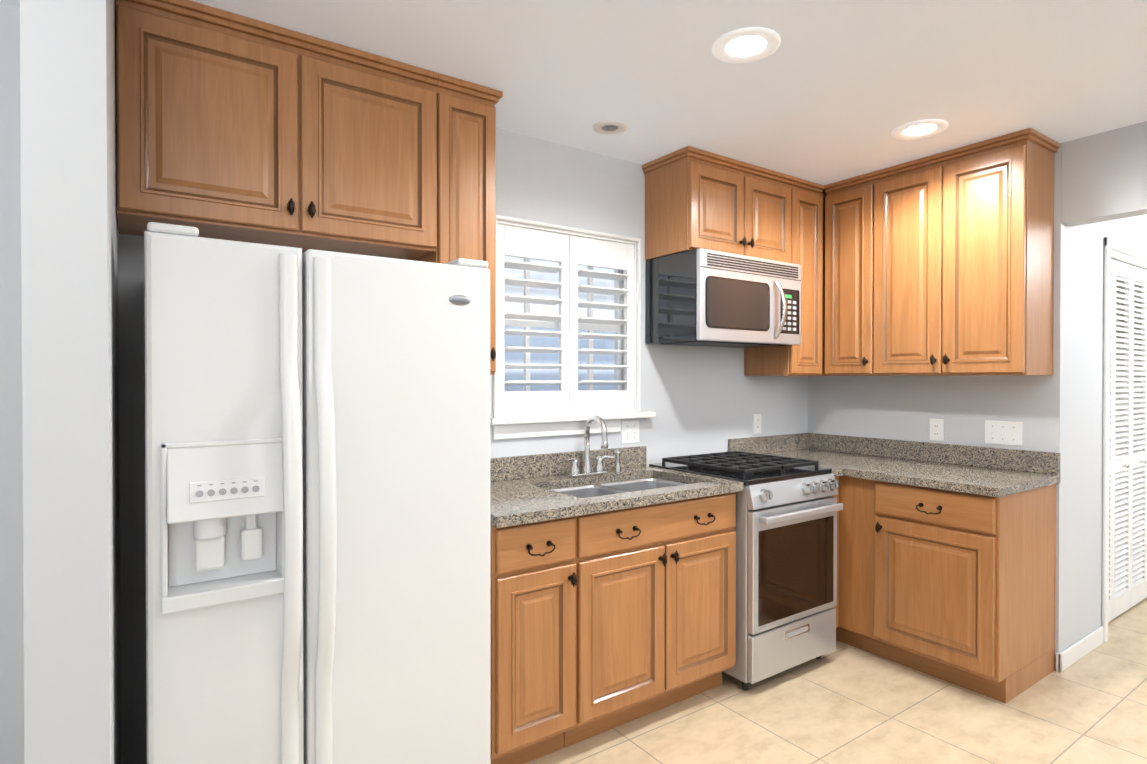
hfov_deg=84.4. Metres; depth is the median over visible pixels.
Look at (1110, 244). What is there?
trim
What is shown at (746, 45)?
recessed light
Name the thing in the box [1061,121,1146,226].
header beam
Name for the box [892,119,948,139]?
recessed light
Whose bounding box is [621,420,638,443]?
outlet
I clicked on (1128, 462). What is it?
bifold closet doors
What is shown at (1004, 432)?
switch plate
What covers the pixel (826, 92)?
ceiling
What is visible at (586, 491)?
sink basin
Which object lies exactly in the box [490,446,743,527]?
countertop
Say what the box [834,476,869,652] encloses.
base cabinet
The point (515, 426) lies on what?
window
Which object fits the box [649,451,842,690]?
range
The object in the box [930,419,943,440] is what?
outlet
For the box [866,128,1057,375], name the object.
upper cabinet
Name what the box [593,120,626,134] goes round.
recessed light
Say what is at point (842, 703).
floor
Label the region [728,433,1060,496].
countertop
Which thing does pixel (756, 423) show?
outlet
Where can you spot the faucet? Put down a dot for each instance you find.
(574, 470)
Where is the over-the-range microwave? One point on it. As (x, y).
(703, 297)
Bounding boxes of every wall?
[0,3,807,763]
[20,0,120,763]
[808,375,1029,449]
[1029,143,1146,669]
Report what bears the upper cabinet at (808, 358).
attached to the wall at (702, 399)
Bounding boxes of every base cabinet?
[490,477,735,763]
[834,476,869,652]
[870,479,1055,702]
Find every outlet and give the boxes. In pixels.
[621,420,638,443]
[753,414,760,433]
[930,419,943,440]
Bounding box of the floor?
[525,598,1146,763]
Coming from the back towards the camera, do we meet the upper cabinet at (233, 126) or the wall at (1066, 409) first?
the wall at (1066, 409)
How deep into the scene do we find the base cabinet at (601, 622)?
2.33 m
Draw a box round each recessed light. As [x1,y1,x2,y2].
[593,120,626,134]
[712,27,780,62]
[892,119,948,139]
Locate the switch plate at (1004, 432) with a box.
[985,420,1021,445]
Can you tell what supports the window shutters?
attached to the window
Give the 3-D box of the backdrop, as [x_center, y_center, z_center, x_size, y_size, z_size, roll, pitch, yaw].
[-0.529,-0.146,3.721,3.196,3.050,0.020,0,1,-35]
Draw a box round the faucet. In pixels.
[565,415,620,476]
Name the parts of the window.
window sash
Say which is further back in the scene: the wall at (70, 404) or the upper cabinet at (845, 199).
the upper cabinet at (845, 199)
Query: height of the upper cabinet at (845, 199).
1.068 m
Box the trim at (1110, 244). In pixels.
[1102,236,1146,642]
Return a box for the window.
[490,215,655,439]
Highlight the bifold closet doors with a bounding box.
[1108,259,1146,621]
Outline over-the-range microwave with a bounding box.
[646,248,800,347]
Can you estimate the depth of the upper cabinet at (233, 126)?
1.99 m
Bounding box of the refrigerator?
[143,222,490,763]
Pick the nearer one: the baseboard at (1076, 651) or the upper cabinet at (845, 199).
the baseboard at (1076, 651)
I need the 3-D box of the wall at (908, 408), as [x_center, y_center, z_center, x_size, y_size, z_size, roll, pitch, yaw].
[1.873,0.111,3.564,0.120,2.440,1.240,0,1,-35]
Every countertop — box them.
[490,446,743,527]
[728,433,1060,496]
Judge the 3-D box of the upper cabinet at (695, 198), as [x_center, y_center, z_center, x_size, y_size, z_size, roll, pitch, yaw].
[0.768,-0.867,3.306,0.760,0.478,0.326,0,1,-35]
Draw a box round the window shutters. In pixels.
[497,223,634,414]
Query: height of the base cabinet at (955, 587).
0.876 m
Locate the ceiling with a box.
[0,0,1146,184]
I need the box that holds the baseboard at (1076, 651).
[1056,626,1102,672]
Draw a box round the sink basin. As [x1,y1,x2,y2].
[552,478,685,497]
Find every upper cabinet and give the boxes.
[115,0,502,374]
[642,146,797,263]
[744,178,825,375]
[826,173,869,375]
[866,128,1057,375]
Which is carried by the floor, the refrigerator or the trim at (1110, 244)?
the refrigerator
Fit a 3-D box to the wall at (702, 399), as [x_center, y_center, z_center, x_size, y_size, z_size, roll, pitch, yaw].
[0.541,0.111,3.449,8.200,2.440,0.150,0,1,-35]
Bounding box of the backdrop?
[504,256,613,391]

